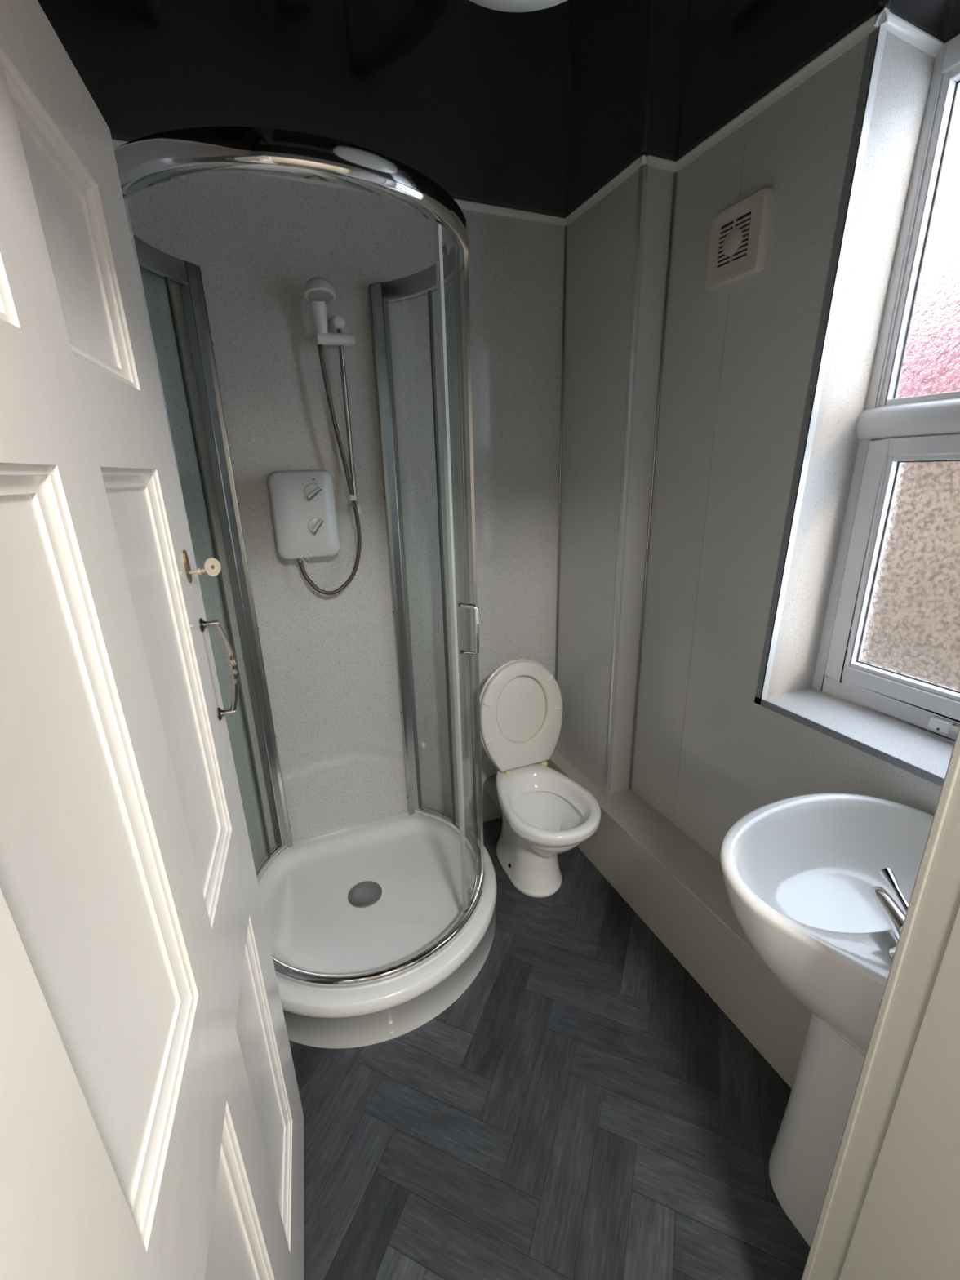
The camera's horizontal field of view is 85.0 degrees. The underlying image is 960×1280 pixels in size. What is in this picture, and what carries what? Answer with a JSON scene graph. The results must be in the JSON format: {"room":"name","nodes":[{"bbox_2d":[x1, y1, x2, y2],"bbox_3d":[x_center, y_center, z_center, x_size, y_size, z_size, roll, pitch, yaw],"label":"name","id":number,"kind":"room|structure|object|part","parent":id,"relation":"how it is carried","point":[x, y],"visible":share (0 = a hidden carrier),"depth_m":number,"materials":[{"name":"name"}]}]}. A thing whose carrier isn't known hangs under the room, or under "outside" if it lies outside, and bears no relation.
{"room":"bathroom","nodes":[
{"label":"bathroom","id":0,"kind":"room"},
{"bbox_2d":[124,173,564,864],"bbox_3d":[-0.414,-0.222,1.893,1.549,2.318,0.100,-9,19,-21],"label":"wall","id":1,"kind":"structure","parent":0,"point":[256,242],"depth_m":1.78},
{"bbox_2d":[267,470,339,564],"bbox_3d":[-0.554,-0.386,1.661,0.192,0.288,0.110,-9,19,-21],"label":"shower","id":2,"kind":"object","parent":1,"relation":"attached to","point":[304,512],"visible":1,"depth_m":1.62,"materials":[{"name":"white plastic"}]},
{"bbox_2d":[298,344,361,595],"bbox_3d":[-0.494,-0.508,1.643,0.207,0.745,0.029,-6,19,-15],"label":"shower hose","id":3,"kind":"object","parent":2,"relation":"attached to","point":[348,581],"visible":1,"depth_m":1.68,"materials":[{"name":"grey metal"}]},
{"bbox_2d":[314,315,360,515],"bbox_3d":[-0.431,-0.687,1.639,0.115,0.576,0.077,-9,19,-21],"label":"riser rail","id":4,"kind":"object","parent":1,"relation":"attached to","point":[339,339],"visible":0.98,"depth_m":1.58,"materials":[{"name":"silver metal"}]},
{"bbox_2d":[304,277,336,333],"bbox_3d":[-0.449,-0.947,1.484,0.087,0.130,0.086,6,19,21],"label":"handset","id":5,"kind":"object","parent":4,"relation":"attached to","point":[319,291],"visible":0.99,"depth_m":1.48,"materials":[{"name":"white plastic"}]},
{"bbox_2d":[37,0,959,217],"bbox_3d":[0.081,-1.152,0.836,1.960,0.080,1.833,-9,19,-21],"label":"ceiling","id":6,"kind":"structure","parent":0,"point":[539,111],"depth_m":1.09,"materials":[{"name":"black paint"}]},
{"bbox_2d":[469,0,567,12],"bbox_3d":[0.067,-1.032,0.735,0.340,0.086,0.340,-9,19,-21],"label":"ceiling lamp","id":7,"kind":"object","parent":6,"relation":"attached to","point":[508,6],"visible":1,"depth_m":0.86,"materials":[{"name":"white plastic"}]},
{"bbox_2d":[288,817,810,1279],"bbox_3d":[0.229,1.353,0.676,2.500,0.001,3.880,-9,19,-21],"label":"floor","id":8,"kind":"structure","parent":0,"point":[584,1108],"depth_m":1.26,"materials":[{"name":"grey wood"}]},
{"bbox_2d":[254,812,497,1048],"bbox_3d":[-0.364,0.927,1.779,0.894,0.160,0.768,-9,19,-21],"label":"shower tray","id":9,"kind":"object","parent":8,"relation":"on","point":[372,895],"visible":0.72,"depth_m":1.70,"materials":[{"name":"white plastic"}]},
{"bbox_2d":[113,126,486,991],"bbox_3d":[-0.395,-0.055,1.492,0.824,1.885,0.737,-9,19,-21],"label":"shower enclosure","id":10,"kind":"object","parent":9,"relation":"on","point":[145,162],"visible":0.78,"depth_m":1.46,"materials":[{"name":"silver metal"}]},
{"bbox_3d":[-0.416,-0.928,1.211,0.818,0.051,0.732,-9,19,-21],"label":"rail","id":11,"kind":"part","parent":10,"relation":"part of","materials":[{"name":"silver metal"}]},
{"bbox_3d":[-0.373,0.827,1.778,0.814,0.022,0.728,-9,19,-21],"label":"rail","id":12,"kind":"part","parent":10,"relation":"part of","materials":[{"name":"silver metal"}]},
{"bbox_3d":[-0.063,-0.077,1.577,0.066,1.801,0.419,-4,18,-7],"label":"sliding door","id":13,"kind":"part","parent":10,"relation":"part of","materials":[{"name":"clear glass"}]},
{"bbox_3d":[-0.028,-0.027,1.387,0.054,0.143,0.013,6,19,21],"label":"handle","id":14,"kind":"part","parent":10,"relation":"part of","materials":[{"name":"silver metal"}]},
{"bbox_2d":[475,658,600,897],"bbox_3d":[0.200,0.506,1.956,0.361,0.826,0.673,-9,19,-21],"label":"toilet","id":15,"kind":"object","parent":8,"relation":"on","point":[546,814],"visible":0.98,"depth_m":1.97,"materials":[{"name":"white ceramic"}]},
{"bbox_2d":[483,773,502,813],"bbox_3d":[0.099,0.661,2.226,0.104,0.114,0.202,-9,19,-21],"label":"pipe","id":16,"kind":"object","parent":15,"relation":"attached to","point":[490,784],"depth_m":2.23,"materials":[{"name":"grey plastic"}]},
{"bbox_3d":[0.152,0.275,2.003,0.352,0.413,0.072,-9,19,-21],"label":"lid","id":17,"kind":"part","parent":15,"relation":"part of","materials":[{"name":"white plastic"}]},
{"bbox_2d":[720,793,933,1247],"bbox_3d":[0.715,0.788,1.079,0.536,0.804,0.403,-9,19,-21],"label":"basin","id":18,"kind":"object","parent":8,"relation":"on","point":[799,873],"visible":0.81,"depth_m":1.02,"materials":[{"name":"white ceramic"}]},
{"bbox_3d":[0.708,0.527,0.995,0.536,0.256,0.403,-9,19,-21],"label":"bowl","id":19,"kind":"part","parent":18,"relation":"part of","materials":[{"name":"white ceramic"}]},
{"bbox_2d":[868,867,908,960],"bbox_3d":[0.634,0.418,0.801,0.052,0.076,0.147,1,18,7],"label":"tap","id":20,"kind":"object","parent":18,"relation":"on","point":[894,915],"visible":0.36,"depth_m":0.81,"materials":[{"name":"silver metal"}]},
{"bbox_3d":[0.645,0.427,0.815,0.032,0.035,0.124,4,19,16],"label":"spout","id":21,"kind":"part","parent":20,"relation":"part of","materials":[{"name":"silver metal"}]},
{"bbox_3d":[0.642,0.395,0.798,0.019,0.031,0.101,3,18,14],"label":"lever","id":22,"kind":"part","parent":20,"relation":"part of","materials":[{"name":"silver metal"}]},
{"bbox_2d":[546,749,811,1088],"bbox_3d":[0.670,0.846,1.745,0.176,0.287,1.583,-9,19,-21],"label":"pipe boxing","id":23,"kind":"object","parent":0,"point":[677,888],"depth_m":1.61,"materials":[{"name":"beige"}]},
{"bbox_2d":[555,30,942,862],"bbox_3d":[0.820,-0.111,1.456,0.381,2.318,1.883,-9,19,-21],"label":"wall","id":24,"kind":"structure","parent":0,"point":[738,356],"depth_m":1.47,"materials":[{"name":"white paint"}]},
{"bbox_2d":[111,7,944,226],"bbox_3d":[0.070,-1.113,0.872,1.754,0.017,1.583,-9,19,-21],"label":"trim","id":25,"kind":"structure","parent":24,"relation":"attached to","point":[899,27],"depth_m":1.28,"materials":[{"name":"white plastic"}]},
{"bbox_2d":[555,226,567,680],"bbox_3d":[0.315,-0.452,2.080,0.008,1.994,0.008,-9,19,-21],"label":"trim","id":26,"kind":"structure","parent":24,"relation":"attached to","point":[566,227],"depth_m":1.98,"materials":[{"name":"grey plastic"}]},
{"bbox_2d":[604,164,648,795],"bbox_3d":[0.471,-0.346,1.739,0.018,1.994,0.022,-9,19,-21],"label":"trim","id":27,"kind":"structure","parent":24,"relation":"attached to","point":[643,169],"depth_m":1.65,"materials":[{"name":"white plastic"}]},
{"bbox_2d":[628,171,677,789],"bbox_3d":[0.570,-0.358,1.770,0.009,1.994,0.008,-9,19,-21],"label":"trim","id":28,"kind":"structure","parent":24,"relation":"attached to","point":[675,173],"depth_m":1.69,"materials":[{"name":"grey plastic"}]},
{"bbox_2d":[705,187,773,291],"bbox_3d":[0.640,-0.995,1.313,0.029,0.166,0.166,-9,19,-21],"label":"fan","id":29,"kind":"object","parent":24,"relation":"attached to","point":[738,238],"visible":1,"depth_m":1.29,"materials":[{"name":"white plastic"}]},
{"bbox_2d":[715,214,751,271],"bbox_3d":[0.631,-0.994,1.309,0.004,0.096,0.092,-9,19,-21],"label":"grille","id":30,"kind":"object","parent":29,"relation":"attached to","point":[733,233],"depth_m":1.31,"materials":[{"name":"beige plastic"}]},
{"bbox_2d":[754,25,944,786],"bbox_3d":[0.884,-0.406,0.953,0.004,1.417,0.680,-9,19,-21],"label":"trim","id":31,"kind":"structure","parent":24,"relation":"attached to","point":[937,780],"depth_m":1.18,"materials":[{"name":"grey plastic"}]},
{"bbox_2d":[763,34,959,777],"bbox_3d":[1.006,-0.434,0.992,0.261,1.430,0.670,-9,19,-21],"label":"window","id":32,"kind":"structure","parent":24,"relation":"in","point":[916,722],"depth_m":1.25,"materials":[{"name":"white plastic"}]},
{"bbox_3d":[1.002,0.243,1.202,0.216,0.012,0.670,-9,19,-21],"label":"sill","id":33,"kind":"part","parent":32,"relation":"part of","materials":[{"name":"white plastic"}]},
{"bbox_3d":[1.095,-0.119,1.132,0.065,0.621,0.575,-9,19,-21],"label":"opening sash","id":34,"kind":"part","parent":32,"relation":"part of","materials":[{"name":"white plastic"}]},
{"bbox_3d":[0.425,0.225,0.446,1.930,2.318,0.175,-9,19,-21],"label":"wall","id":35,"kind":"structure","parent":0,"visible":0},
{"bbox_2d":[0,0,304,1279],"bbox_3d":[-0.329,0.373,0.624,0.082,1.907,0.801,-7,19,-17],"label":"door","id":36,"kind":"structure","parent":35,"relation":"in","point":[152,1115],"depth_m":0.46,"materials":[{"name":"white paint"}]},
{"bbox_3d":[-0.303,-0.288,0.240,0.014,0.208,0.220,-7,19,-17],"label":"panel","id":37,"kind":"part","parent":36,"relation":"part of","materials":[{"name":"white paint"}]},
{"bbox_3d":[-0.396,-0.376,0.518,0.014,0.208,0.214,-7,19,-17],"label":"panel","id":38,"kind":"part","parent":36,"relation":"part of","materials":[{"name":"white paint"}]},
{"bbox_3d":[-0.295,0.164,0.397,0.014,0.566,0.229,-7,19,-17],"label":"panel","id":39,"kind":"part","parent":36,"relation":"part of","materials":[{"name":"white paint"}]},
{"bbox_3d":[-0.389,0.076,0.675,0.014,0.566,0.223,-7,19,-17],"label":"panel","id":40,"kind":"part","parent":36,"relation":"part of","materials":[{"name":"white paint"}]},
{"bbox_2d":[189,557,221,576],"bbox_3d":[-0.413,-0.107,0.780,0.050,0.027,0.011,-10,20,-26],"label":"key","id":41,"kind":"object","parent":36,"relation":"attached to","point":[215,571],"visible":1,"depth_m":0.78,"materials":[{"name":"gold metal"}]},
{"bbox_3d":[-0.416,0.048,0.853,0.042,0.169,0.017,-7,19,-17],"label":"pull handle","id":42,"kind":"part","parent":36,"relation":"part of","materials":[{"name":"silver metal"}]},
{"bbox_3d":[-0.283,0.869,0.643,0.014,0.566,0.229,-7,19,-17],"label":"panel","id":43,"kind":"part","parent":36,"relation":"part of","materials":[{"name":"white paint"}]},
{"bbox_3d":[-0.377,0.781,0.921,0.014,0.566,0.223,-7,19,-17],"label":"panel","id":44,"kind":"part","parent":36,"relation":"part of","materials":[{"name":"white paint"}]},
{"bbox_2d":[801,725,959,1279],"bbox_3d":[0.559,0.363,0.541,0.034,1.950,0.204,-9,19,-21],"label":"trim","id":45,"kind":"structure","parent":35,"relation":"attached to","point":[891,1209],"depth_m":0.65,"materials":[{"name":"beige paint"}]},
{"label":"outside","id":46,"kind":"structure","parent":0,"visible":0},
{"bbox_3d":[1.989,0.729,3.937,3.330,0.100,11.000,-9,19,-21],"label":"yard","id":47,"kind":"structure","parent":46,"visible":0},
{"bbox_2d":[860,249,959,691],"bbox_3d":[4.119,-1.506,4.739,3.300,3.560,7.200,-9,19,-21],"label":"window glass","id":48,"kind":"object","parent":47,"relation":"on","point":[913,627],"visible":0.06,"depth_m":3.68,"materials":[{"name":"glass"}]}
]}

